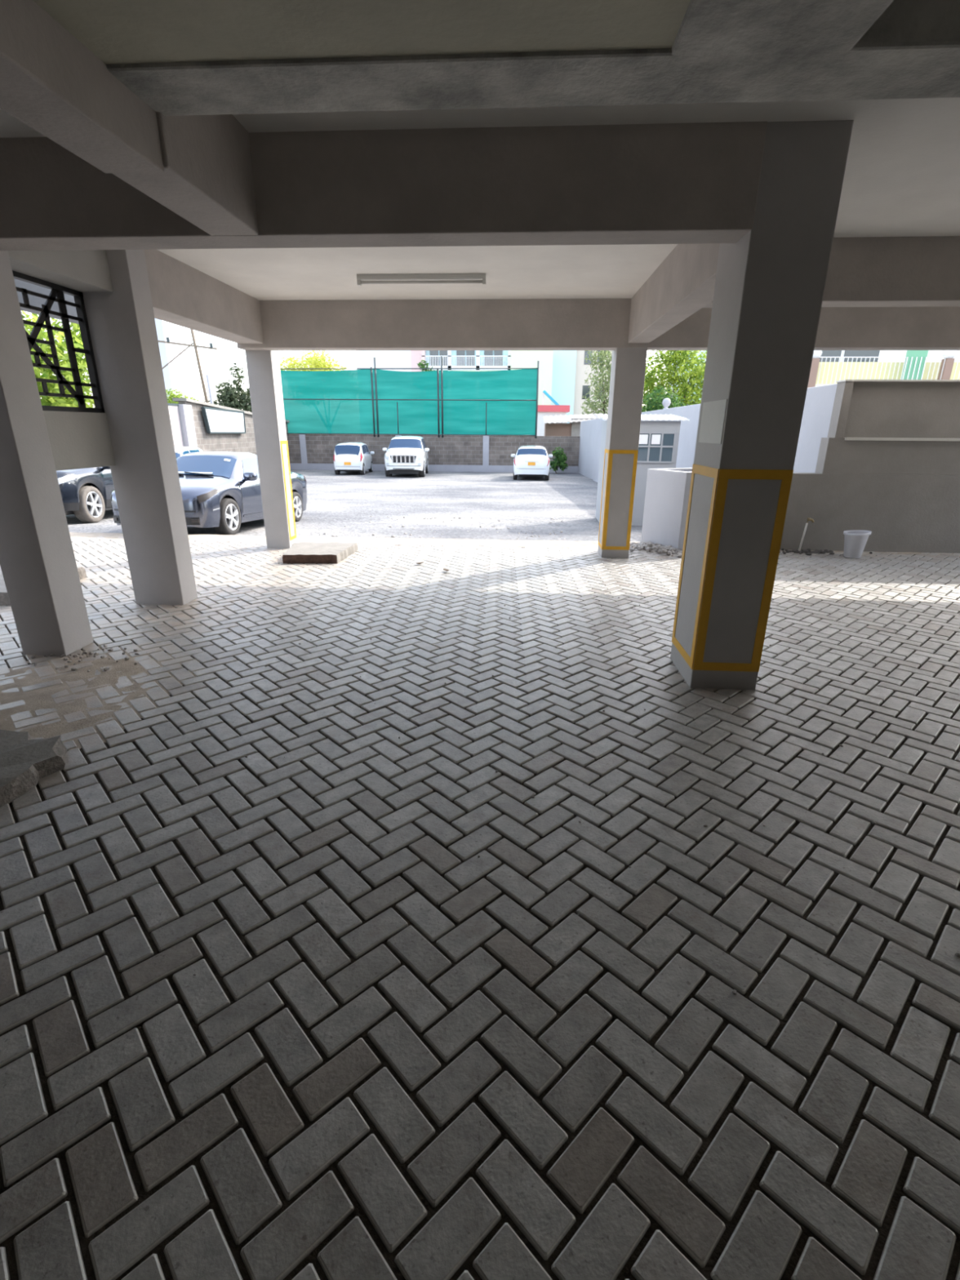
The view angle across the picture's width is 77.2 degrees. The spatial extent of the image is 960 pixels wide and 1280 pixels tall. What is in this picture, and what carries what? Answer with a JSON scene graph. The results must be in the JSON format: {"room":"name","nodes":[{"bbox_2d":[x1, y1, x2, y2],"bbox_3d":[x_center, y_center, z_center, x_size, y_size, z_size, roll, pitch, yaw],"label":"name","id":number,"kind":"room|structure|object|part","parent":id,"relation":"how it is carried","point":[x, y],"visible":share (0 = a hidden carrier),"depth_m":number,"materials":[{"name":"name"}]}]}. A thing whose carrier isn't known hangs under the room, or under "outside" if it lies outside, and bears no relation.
{"room":"covered parking garage","nodes":[
{"label":"covered parking garage","id":0,"kind":"room"},
{"bbox_2d":[8,249,113,292],"bbox_3d":[-2.960,-2.664,4.029,0.310,0.405,1.020,2,19,3],"label":"wall","id":1,"kind":"structure","parent":0,"point":[80,270],"depth_m":4.16,"materials":[{"name":"paint"}]},
{"bbox_2d":[43,410,115,471],"bbox_3d":[-3.085,-1.476,4.455,0.075,0.410,1.020,2,19,3],"label":"wall","id":2,"kind":"structure","parent":0,"point":[77,440],"depth_m":4.56,"materials":[{"name":"paint"}]},
{"bbox_2d":[12,270,105,413],"bbox_3d":[-3.074,-2.070,4.237,0.050,0.860,0.998,2,19,3],"label":"window grille","id":3,"kind":"object","parent":2,"relation":"in","point":[57,291],"visible":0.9,"depth_m":4.40,"materials":[{"name":"black metal"}]},
{"bbox_2d":[154,318,192,399],"bbox_3d":[-66.505,-61.875,124.944,6.700,40.000,8.100,2,19,3],"label":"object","id":4,"kind":"object","parent":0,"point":[176,375],"visible":0.02,"depth_m":124.48,"materials":[{"name":"grey"}]},
{"bbox_2d":[172,397,290,469],"bbox_3d":[-10.655,-8.833,27.208,0.560,3.480,10.650,2,19,3],"label":"wall","id":5,"kind":"structure","parent":0,"point":[193,431],"depth_m":23.65,"materials":[{"name":"grey stone"}]},
{"bbox_3d":[-10.821,-7.059,22.506,0.260,3.250,0.600,2,19,3],"label":"post","id":6,"kind":"part","parent":5,"relation":"part of","materials":[{"name":"paint"}]},
{"bbox_2d":[200,406,245,433],"bbox_3d":[-10.511,-9.060,24.887,0.140,1.010,3.604,2,19,3],"label":"sign board","id":7,"kind":"object","parent":5,"relation":"attached to","point":[216,420],"visible":1,"depth_m":24.67,"materials":[{"name":"grey metal"}]},
{"bbox_2d":[33,0,690,64],"bbox_3d":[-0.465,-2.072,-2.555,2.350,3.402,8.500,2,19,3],"label":"ceiling slab","id":8,"kind":"structure","parent":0,"point":[115,31],"depth_m":1.75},
{"bbox_2d":[287,434,580,472],"bbox_3d":[-2.876,-9.745,31.930,16.100,2.170,0.340,2,19,3],"label":"wall","id":9,"kind":"structure","parent":0,"point":[448,453],"depth_m":31.71,"materials":[{"name":"grey stone"}]},
{"bbox_3d":[-9.413,-9.923,32.308,0.320,2.170,0.330,2,19,3],"label":"post","id":10,"kind":"part","parent":9,"relation":"part of","materials":[{"name":"concrete"}]},
{"bbox_2d":[280,355,539,438],"bbox_3d":[-4.072,-12.482,30.980,14.075,3.850,0.227,2,19,3],"label":"fence","id":11,"kind":"object","parent":9,"relation":"on","point":[375,401],"visible":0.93,"depth_m":31.06,"materials":[{"name":"teal fabric"}]},
{"bbox_3d":[-8.274,-12.408,31.333,5.650,3.180,0.122,2,19,3],"label":"net panel","id":12,"kind":"part","parent":11,"relation":"part of","materials":[{"name":"teal fabric"}]},
{"bbox_3d":[-5.532,-12.264,31.084,0.083,3.350,0.083,10,21,24],"label":"post","id":13,"kind":"part","parent":11,"relation":"part of","materials":[{"name":"grey metal"}]},
{"bbox_3d":[-5.331,-12.471,30.998,0.083,3.800,0.083,-6,20,-18],"label":"post","id":14,"kind":"part","parent":11,"relation":"part of","materials":[{"name":"grey metal"}]},
{"bbox_3d":[-4.270,-11.452,31.286,0.046,1.700,0.046,10,21,24],"label":"post","id":15,"kind":"part","parent":11,"relation":"part of","materials":[{"name":"grey metal"}]},
{"bbox_3d":[-3.733,-12.287,31.079,3.450,3.180,0.127,2,19,3],"label":"net panel","id":16,"kind":"part","parent":11,"relation":"part of","materials":[{"name":"teal fabric"}]},
{"bbox_3d":[-4.090,-13.733,30.452,14.030,0.088,0.056,2,19,3],"label":"rail","id":17,"kind":"part","parent":11,"relation":"part of","materials":[{"name":"grey metal"}]},
{"bbox_3d":[-4.100,-12.356,30.936,14.030,0.048,0.056,2,19,3],"label":"rail","id":18,"kind":"part","parent":11,"relation":"part of","materials":[{"name":"grey metal"}]},
{"bbox_3d":[-4.111,-10.761,31.496,14.030,0.048,0.056,2,19,3],"label":"rail","id":19,"kind":"part","parent":11,"relation":"part of","materials":[{"name":"grey metal"}]},
{"bbox_3d":[-2.139,-12.149,30.899,0.083,3.300,0.083,-6,20,-18],"label":"post","id":20,"kind":"part","parent":11,"relation":"part of","materials":[{"name":"grey metal"}]},
{"bbox_3d":[-1.937,-12.403,30.797,0.083,3.850,0.083,-6,20,-18],"label":"post","id":21,"kind":"part","parent":11,"relation":"part of","materials":[{"name":"grey metal"}]},
{"bbox_3d":[0.321,-11.328,31.024,0.046,1.700,0.046,-6,20,-18],"label":"post","id":22,"kind":"part","parent":11,"relation":"part of","materials":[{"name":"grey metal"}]},
{"bbox_3d":[0.450,-12.201,30.843,4.930,3.230,0.104,2,19,3],"label":"net panel","id":23,"kind":"part","parent":11,"relation":"part of","materials":[{"name":"teal fabric"}]},
{"bbox_3d":[2.902,-12.178,30.554,0.083,3.650,0.083,-6,20,-18],"label":"post","id":24,"kind":"part","parent":11,"relation":"part of","materials":[{"name":"grey metal"}]},
{"bbox_3d":[0.318,-9.660,31.753,0.320,2.170,0.330,2,19,3],"label":"post","id":25,"kind":"part","parent":9,"relation":"part of","materials":[{"name":"concrete"}]},
{"bbox_2d":[0,532,959,1279],"bbox_3d":[0.419,0.226,3.927,17.004,0.042,9.901,2,19,3],"label":"floor","id":26,"kind":"structure","parent":0,"point":[393,1050],"depth_m":1.92,"materials":[{"name":"concrete"}]},
{"bbox_2d":[0,729,67,807],"bbox_3d":[-2.480,0.671,2.435,1.073,0.094,1.425,2,19,3],"label":"concrete slab","id":27,"kind":"object","parent":26,"relation":"on","point":[24,760],"visible":1,"depth_m":2.73,"materials":[{"name":"grey concrete"}]},
{"bbox_2d":[0,566,86,605],"bbox_3d":[-5.130,-0.553,5.819,2.107,0.124,1.135,2,19,3],"label":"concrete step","id":28,"kind":"structure","parent":26,"relation":"on","point":[4,599],"depth_m":5.44,"materials":[{"name":"grey concrete"}]},
{"bbox_2d":[0,250,93,656],"bbox_3d":[-2.998,-1.278,3.834,0.310,2.890,0.290,2,19,3],"label":"column","id":29,"kind":"structure","parent":26,"relation":"on","point":[38,565],"depth_m":3.91,"materials":[{"name":"grey paint"}]},
{"bbox_2d":[82,249,197,605],"bbox_3d":[-2.844,-1.695,5.023,0.440,2.890,0.255,2,19,3],"label":"column","id":30,"kind":"structure","parent":26,"relation":"on","point":[122,324],"depth_m":4.92,"materials":[{"name":"grey paint"}]},
{"bbox_2d":[244,350,297,548],"bbox_3d":[-2.626,-2.374,7.621,0.314,2.450,0.265,2,19,3],"label":"column","id":31,"kind":"structure","parent":26,"relation":"on","point":[264,371],"depth_m":7.50,"materials":[{"name":"grey paint"}]},
{"bbox_2d":[282,542,358,564],"bbox_3d":[-2.007,-1.077,7.396,0.806,0.109,0.872,2,19,3],"label":"concrete slab","id":32,"kind":"object","parent":26,"relation":"on","point":[303,553],"visible":1,"depth_m":7.17,"materials":[{"name":"grey concrete"}]},
{"bbox_2d":[30,580,959,994],"bbox_3d":[-0.453,0.171,4.017,5.496,0.032,4.865,2,19,3],"label":"grit","id":33,"kind":"object","parent":26,"relation":"on","point":[957,954],"visible":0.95,"depth_m":4.08,"materials":[{"name":"gravel"}]},
{"bbox_2d":[597,347,647,558],"bbox_3d":[1.690,-2.206,7.229,0.339,2.450,0.374,2,19,3],"label":"column","id":34,"kind":"structure","parent":26,"relation":"on","point":[628,369],"depth_m":7.05,"materials":[{"name":"grey paint"}]},
{"bbox_2d":[670,120,853,690],"bbox_3d":[1.516,-1.121,3.474,0.399,2.890,0.526,2,19,3],"label":"column","id":35,"kind":"structure","parent":26,"relation":"on","point":[770,283],"depth_m":3.21,"materials":[{"name":"grey paint"}]},
{"bbox_2d":[798,517,813,551],"bbox_3d":[4.251,-1.361,7.855,0.140,0.457,0.062,3,20,8],"label":"standpipe","id":36,"kind":"object","parent":26,"relation":"on","point":[809,518],"visible":0.92,"depth_m":7.83,"materials":[{"name":"white plastic"}]},
{"bbox_2d":[806,517,813,523],"bbox_3d":[4.281,-1.540,7.793,0.098,0.076,0.041,15,24,35],"label":"tap","id":37,"kind":"object","parent":36,"relation":"on","point":[809,518],"depth_m":7.79,"materials":[{"name":"gold metal"}]},
{"bbox_2d":[779,548,872,555],"bbox_3d":[4.359,-1.125,7.822,1.458,0.086,0.344,2,19,3],"label":"dirt","id":38,"kind":"object","parent":26,"relation":"on","point":[807,552],"visible":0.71,"depth_m":7.82,"materials":[{"name":"soil"}]},
{"bbox_2d":[843,529,871,558],"bbox_3d":[4.704,-1.198,7.523,0.295,0.332,0.297,2,19,3],"label":"bucket","id":39,"kind":"object","parent":26,"relation":"on","point":[855,540],"visible":1,"depth_m":7.47,"materials":[{"name":"white plastic"}]},
{"bbox_2d":[0,97,959,300],"bbox_3d":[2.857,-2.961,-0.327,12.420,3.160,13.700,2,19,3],"label":"ceiling","id":40,"kind":"structure","parent":0,"point":[901,178],"depth_m":3.96,"materials":[{"name":"white paint"}]},
{"bbox_2d":[0,0,258,235],"bbox_3d":[-1.541,-0.692,-1.473,0.255,0.457,9.490,2,19,3],"label":"beam","id":41,"kind":"structure","parent":40,"relation":"attached to","point":[198,167],"depth_m":2.07,"materials":[{"name":"grey paint"}]},
{"bbox_2d":[143,248,263,343],"bbox_3d":[-2.695,-3.228,5.720,0.295,0.460,2.370,2,19,3],"label":"beam edge","id":42,"kind":"structure","parent":40,"relation":"attached to","point":[182,295],"depth_m":5.54,"materials":[{"name":"grey paint"}]},
{"bbox_2d":[0,121,767,250],"bbox_3d":[-0.925,-2.292,3.071,4.520,0.445,0.237,2,19,3],"label":"beam","id":43,"kind":"structure","parent":40,"relation":"attached to","point":[698,183],"depth_m":2.93,"materials":[{"name":"grey paint"}]},
{"bbox_2d":[356,273,486,285],"bbox_3d":[-0.544,-3.341,5.575,1.200,0.089,0.060,2,19,3],"label":"lamp","id":44,"kind":"object","parent":40,"relation":"attached to","point":[422,278],"visible":1,"depth_m":5.56,"materials":[{"name":"white plastic"}]},
{"bbox_2d":[106,0,959,115],"bbox_3d":[3.908,-1.885,1.754,10.500,0.275,0.320,2,19,3],"label":"beam","id":45,"kind":"structure","parent":40,"relation":"attached to","point":[912,51],"depth_m":1.97,"materials":[{"name":"concrete"}]},
{"bbox_2d":[236,297,959,350],"bbox_3d":[3.339,-3.473,6.606,12.275,0.505,0.243,2,19,3],"label":"beam","id":46,"kind":"structure","parent":40,"relation":"attached to","point":[474,324],"depth_m":6.66,"materials":[{"name":"grey paint"}]},
{"bbox_2d":[627,243,719,343],"bbox_3d":[1.647,-2.931,4.962,0.235,0.460,3.450,2,19,3],"label":"beam","id":47,"kind":"structure","parent":40,"relation":"attached to","point":[683,283],"depth_m":4.78,"materials":[{"name":"grey paint"}]},
{"bbox_2d":[671,0,893,55],"bbox_3d":[0.593,-0.535,-2.149,0.540,0.277,8.380,2,19,3],"label":"beam","id":48,"kind":"structure","parent":40,"relation":"attached to","point":[708,27],"depth_m":1.71,"materials":[{"name":"concrete"}]},
{"bbox_2d":[702,235,959,307],"bbox_3d":[5.532,-2.729,4.428,7.610,0.435,0.244,2,19,3],"label":"beam","id":49,"kind":"structure","parent":40,"relation":"attached to","point":[863,271],"depth_m":4.46,"materials":[{"name":"grey paint"}]},
{"bbox_2d":[670,350,706,401],"bbox_3d":[18.034,-24.361,56.088,8.500,14.000,8.000,2,19,3],"label":"building","id":50,"kind":"structure","parent":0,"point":[691,350],"depth_m":52.50,"materials":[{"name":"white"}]},
{"bbox_2d":[577,383,837,479],"bbox_3d":[4.904,-5.956,19.664,0.200,2.860,24.834,1,19,1],"label":"wall","id":51,"kind":"structure","parent":0,"point":[820,400],"depth_m":8.52,"materials":[{"name":"white paint"}]},
{"bbox_2d":[592,430,601,482],"bbox_3d":[4.892,-7.300,24.190,0.076,2.250,3.802,1,19,1],"label":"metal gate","id":52,"kind":"object","parent":51,"relation":"attached to","point":[597,443],"visible":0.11,"depth_m":25.29,"materials":[{"name":"white metal"}]},
{"bbox_2d":[662,398,671,408],"bbox_3d":[4.800,-6.076,15.494,0.220,0.290,0.220,2,19,3],"label":"ball finial","id":53,"kind":"object","parent":51,"relation":"on","point":[666,402],"visible":0.89,"depth_m":15.42,"materials":[{"name":"white paint"}]},
{"bbox_2d":[779,379,959,553],"bbox_3d":[6.633,-2.098,7.623,6.140,2.190,0.245,2,19,3],"label":"wall","id":54,"kind":"structure","parent":0,"point":[888,463],"depth_m":7.62,"materials":[{"name":"grey paint"}]},
{"label":"outside","id":55,"kind":"structure","parent":0,"visible":0},
{"bbox_2d":[13,278,79,324],"bbox_3d":[-4.071,-2.791,4.601,0.400,0.280,4.000,2,19,3],"label":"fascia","id":56,"kind":"object","parent":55,"point":[36,301],"depth_m":5.25,"materials":[{"name":"grey"}]},
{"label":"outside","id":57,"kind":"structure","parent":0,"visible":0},
{"bbox_2d":[66,469,642,542],"bbox_3d":[6.498,-32.392,98.636,180.000,1.215,192.000,2,19,3],"label":"ground","id":58,"kind":"structure","parent":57,"point":[335,502],"depth_m":14.64,"materials":[{"name":"grey concrete"}]},
{"bbox_2d":[21,310,94,408],"bbox_3d":[-15.390,-8.119,19.654,5.598,6.328,8.903,6,20,15],"label":"tree","id":59,"kind":"object","parent":58,"relation":"on","point":[60,346],"visible":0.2,"depth_m":19.94,"materials":[{"name":"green plant"}]},
{"bbox_2d":[56,466,114,523],"bbox_3d":[-8.097,-3.300,12.362,2.037,1.642,4.261,0,19,-2],"label":"car","id":60,"kind":"object","parent":58,"relation":"on","point":[86,493],"visible":0.34,"depth_m":11.12,"materials":[{"name":"grey paint"}]},
{"bbox_2d":[101,466,110,470],"bbox_3d":[-7.160,-3.347,11.574,0.230,0.151,0.138,0,16,-1],"label":"mirror","id":61,"kind":"object","parent":60,"relation":"attached to","point":[105,468],"depth_m":11.53,"materials":[{"name":"grey paint"}]},
{"bbox_2d":[167,403,183,446],"bbox_3d":[-11.000,-6.781,21.076,0.100,2.870,2.400,2,19,3],"label":"fence","id":62,"kind":"object","parent":58,"relation":"on","point":[173,407],"visible":0.25,"depth_m":21.57,"materials":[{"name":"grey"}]},
{"bbox_3d":[-10.991,-8.097,20.613,0.100,0.080,2.400,2,19,3],"label":"rail","id":63,"kind":"part","parent":62,"relation":"part of","materials":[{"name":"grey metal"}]},
{"bbox_2d":[158,328,217,403],"bbox_3d":[-17.174,-15.777,34.894,4.211,11.014,0.200,2,19,3],"label":"utility pole","id":64,"kind":"object","parent":58,"relation":"on","point":[167,341],"visible":0.58,"depth_m":34.52,"materials":[{"name":"grey metal"}]},
{"bbox_2d":[165,388,209,404],"bbox_3d":[-21.434,-15.468,43.399,5.619,4.920,3.178,2,19,3],"label":"tree","id":65,"kind":"object","parent":58,"relation":"on","point":[171,394],"visible":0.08,"depth_m":42.32,"materials":[{"name":"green plant"}]},
{"bbox_2d":[174,446,203,457],"bbox_3d":[-9.835,-5.420,19.140,1.914,1.403,3.625,-2,19,-6],"label":"car","id":66,"kind":"object","parent":58,"relation":"on","point":[180,451],"visible":0.07,"depth_m":18.94,"materials":[{"name":"white paint"}]},
{"bbox_2d":[110,451,306,534],"bbox_3d":[-4.536,-2.644,10.715,2.004,1.372,4.219,3,20,8],"label":"car","id":67,"kind":"object","parent":58,"relation":"on","point":[220,491],"visible":0.66,"depth_m":9.69,"materials":[{"name":"grey metal"}]},
{"bbox_2d":[191,519,199,522],"bbox_3d":[-4.167,-1.742,8.810,0.112,0.049,0.022,-7,21,-19],"label":"fog lamp","id":68,"kind":"object","parent":67,"relation":"attached to","point":[192,520],"depth_m":8.80,"materials":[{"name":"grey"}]},
{"bbox_2d":[243,471,257,481],"bbox_3d":[-3.756,-2.663,9.823,0.228,0.150,0.137,3,16,6],"label":"mirror","id":69,"kind":"object","parent":67,"relation":"attached to","point":[249,476],"depth_m":9.77,"materials":[{"name":"grey plastic"}]},
{"bbox_3d":[-3.759,-2.277,10.688,0.008,0.043,1.766,3,16,6],"label":"sill trim","id":70,"kind":"part","parent":67,"relation":"part of","materials":[{"name":"grey metal"}]},
{"bbox_2d":[205,374,213,404],"bbox_3d":[-15.596,-12.819,35.403,0.330,5.105,0.180,2,19,3],"label":"lamp post","id":71,"kind":"object","parent":58,"relation":"on","point":[206,375],"visible":0.35,"depth_m":34.75,"materials":[{"name":"metal"}]},
{"bbox_2d":[202,362,252,412],"bbox_3d":[-15.445,-14.425,38.615,5.149,6.219,2.913,2,19,3],"label":"tree","id":72,"kind":"object","parent":58,"relation":"on","point":[230,393],"visible":0.38,"depth_m":37.70,"materials":[{"name":"green plant"}]},
{"bbox_2d":[280,350,346,371],"bbox_3d":[-11.385,-17.056,43.781,6.087,7.793,3.515,2,19,3],"label":"tree","id":73,"kind":"object","parent":58,"relation":"on","point":[318,361],"visible":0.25,"depth_m":42.20,"materials":[{"name":"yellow plant"}]},
{"bbox_2d":[333,442,374,475],"bbox_3d":[-6.215,-8.982,29.670,1.783,1.486,3.287,0,19,-1],"label":"car","id":74,"kind":"object","parent":58,"relation":"on","point":[348,456],"visible":1,"depth_m":28.21,"materials":[{"name":"white paint"}]},
{"bbox_3d":[-6.205,-8.268,28.189,0.323,0.133,0.019,0,19,-1],"label":"number plate","id":75,"kind":"part","parent":74,"relation":"part of","materials":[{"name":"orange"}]},
{"bbox_2d":[382,435,429,476],"bbox_3d":[-3.451,-8.793,28.697,2.158,1.791,4.503,0,19,-1],"label":"car","id":76,"kind":"object","parent":58,"relation":"on","point":[405,455],"visible":1,"depth_m":27.03,"materials":[{"name":"white paint"}]},
{"bbox_3d":[-3.398,-7.790,26.684,0.513,0.095,0.019,0,19,-1],"label":"number plate","id":77,"kind":"part","parent":76,"relation":"part of","materials":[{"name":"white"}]},
{"bbox_2d":[390,455,416,462],"bbox_3d":[-3.399,-8.018,26.646,1.175,0.323,0.167,2,19,3],"label":"grille","id":78,"kind":"object","parent":76,"relation":"attached to","point":[393,459],"depth_m":26.61,"materials":[{"name":"silver metal"}]},
{"bbox_2d":[417,360,435,371],"bbox_3d":[-4.040,-17.152,45.376,2.057,7.215,1.242,-2,20,-7],"label":"bush","id":79,"kind":"object","parent":58,"relation":"on","point":[423,366],"visible":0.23,"depth_m":44.13,"materials":[{"name":"green plant"}]},
{"bbox_2d":[311,515,570,545],"bbox_3d":[-0.501,-1.946,10.516,4.160,0.333,4.931,2,19,3],"label":"gravel stones","id":80,"kind":"object","parent":58,"relation":"on","point":[561,531],"visible":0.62,"depth_m":11.06},
{"bbox_2d":[355,350,576,435],"bbox_3d":[-1.174,-26.604,59.073,20.500,16.000,9.300,2,19,3],"label":"apartment building","id":81,"kind":"structure","parent":58,"relation":"on","point":[557,370],"depth_m":56.04,"materials":[{"name":"white paint"}]},
{"bbox_3d":[-1.192,-25.479,54.892,8.400,0.850,0.080,2,19,3],"label":"railing","id":82,"kind":"part","parent":81,"relation":"part of","materials":[{"name":"white metal"}]},
{"bbox_2d":[511,445,552,479],"bbox_3d":[2.330,-8.056,27.189,1.935,1.418,3.664,2,19,4],"label":"car","id":83,"kind":"object","parent":58,"relation":"on","point":[528,460],"visible":1,"depth_m":25.55,"materials":[{"name":"white paint"}]},
{"bbox_3d":[2.184,-7.462,25.472,0.316,0.130,0.019,2,19,4],"label":"number plate","id":84,"kind":"part","parent":83,"relation":"part of","materials":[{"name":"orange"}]},
{"bbox_2d":[542,387,559,404],"bbox_3d":[4.726,-13.923,39.398,1.400,4.800,0.500,2,19,3],"label":"slide","id":85,"kind":"object","parent":58,"relation":"on","point":[544,392],"visible":0.33,"depth_m":38.66,"materials":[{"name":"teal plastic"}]},
{"bbox_2d":[537,404,569,435],"bbox_3d":[4.361,-13.357,39.409,2.700,3.720,2.000,2,19,3],"label":"stall","id":86,"kind":"object","parent":58,"relation":"on","point":[543,410],"visible":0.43,"depth_m":38.16,"materials":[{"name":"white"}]},
{"bbox_2d":[549,446,568,473],"bbox_3d":[3.969,-9.097,30.562,1.011,1.465,0.791,-3,20,-9],"label":"bush","id":87,"kind":"object","parent":58,"relation":"on","point":[561,457],"visible":0.99,"depth_m":30.39,"materials":[{"name":"green plant"}]},
{"bbox_2d":[542,413,603,436],"bbox_3d":[5.224,-11.092,33.645,3.400,3.082,2.854,2,19,3],"label":"shed","id":88,"kind":"object","parent":58,"relation":"on","point":[553,425],"visible":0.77,"depth_m":32.94,"materials":[{"name":"brown"}]},
{"bbox_2d":[573,350,612,414],"bbox_3d":[10.960,-25.542,59.308,3.650,14.000,6.040,2,19,3],"label":"building","id":89,"kind":"structure","parent":58,"relation":"on","point":[581,388],"depth_m":56.63,"materials":[{"name":"beige paint"}]},
{"bbox_2d":[580,350,612,414],"bbox_3d":[8.842,-16.392,41.131,3.946,8.378,2.935,2,19,3],"label":"tree","id":90,"kind":"object","parent":58,"relation":"on","point":[606,388],"visible":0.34,"depth_m":40.42,"materials":[{"name":"green plant"}]},
{"bbox_2d":[595,413,688,525],"bbox_3d":[3.112,-3.412,11.992,1.520,2.074,1.470,2,19,5],"label":"booth","id":91,"kind":"object","parent":58,"relation":"on","point":[658,446],"visible":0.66,"depth_m":11.30,"materials":[{"name":"grey paint"}]},
{"bbox_3d":[3.273,-3.598,11.248,0.680,0.520,0.010,2,19,5],"label":"pane","id":92,"kind":"part","parent":91,"relation":"part of","materials":[{"name":"clear glass"}]},
{"bbox_2d":[629,541,682,557],"bbox_3d":[2.319,-1.196,7.985,1.134,0.199,1.359,2,19,3],"label":"rubble","id":93,"kind":"object","parent":58,"relation":"on","point":[648,546],"visible":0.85,"depth_m":7.80,"materials":[{"name":"grey stone"}]},
{"bbox_2d":[641,385,689,412],"bbox_3d":[9.428,-10.685,30.898,4.560,4.401,2.631,2,19,3],"label":"tree","id":94,"kind":"object","parent":58,"relation":"on","point":[648,406],"visible":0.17,"depth_m":29.95,"materials":[{"name":"green plant"}]},
{"bbox_2d":[640,467,692,550],"bbox_3d":[2.853,-1.732,8.181,0.952,1.120,0.760,-8,21,-22],"label":"wall","id":95,"kind":"structure","parent":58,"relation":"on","point":[667,490],"depth_m":7.92,"materials":[{"name":"white paint"}]},
{"bbox_2d":[641,350,706,411],"bbox_3d":[11.245,-13.999,35.342,6.440,7.768,4.021,5,20,13],"label":"tree","id":96,"kind":"object","parent":58,"relation":"on","point":[686,391],"visible":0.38,"depth_m":34.31,"materials":[{"name":"green plant"}]},
{"bbox_2d":[807,350,959,387],"bbox_3d":[16.482,-10.812,24.752,9.500,8.800,6.170,2,19,3],"label":"building","id":97,"kind":"structure","parent":58,"relation":"on","point":[828,366],"depth_m":22.55,"materials":[{"name":"beige paint"}]},
{"bbox_3d":[12.310,-9.831,22.331,0.260,1.100,0.300,2,19,3],"label":"gate post","id":98,"kind":"part","parent":97,"relation":"part of","materials":[{"name":"brown paint"}]},
{"bbox_3d":[12.315,-10.548,22.079,0.440,0.420,0.440,2,19,3],"label":"globe","id":99,"kind":"part","parent":97,"relation":"part of","materials":[{"name":"white"}]},
{"bbox_3d":[16.000,-9.841,22.029,7.100,0.967,0.040,2,19,3],"label":"railing","id":100,"kind":"part","parent":97,"relation":"part of","materials":[{"name":"white"}]},
{"bbox_3d":[17.031,-9.704,22.062,0.260,1.100,0.300,2,19,3],"label":"gate post","id":101,"kind":"part","parent":97,"relation":"part of","materials":[{"name":"brown paint"}]},
{"bbox_3d":[17.036,-10.421,21.810,0.440,0.420,0.440,2,19,3],"label":"globe","id":102,"kind":"part","parent":97,"relation":"part of","materials":[{"name":"white"}]}
]}

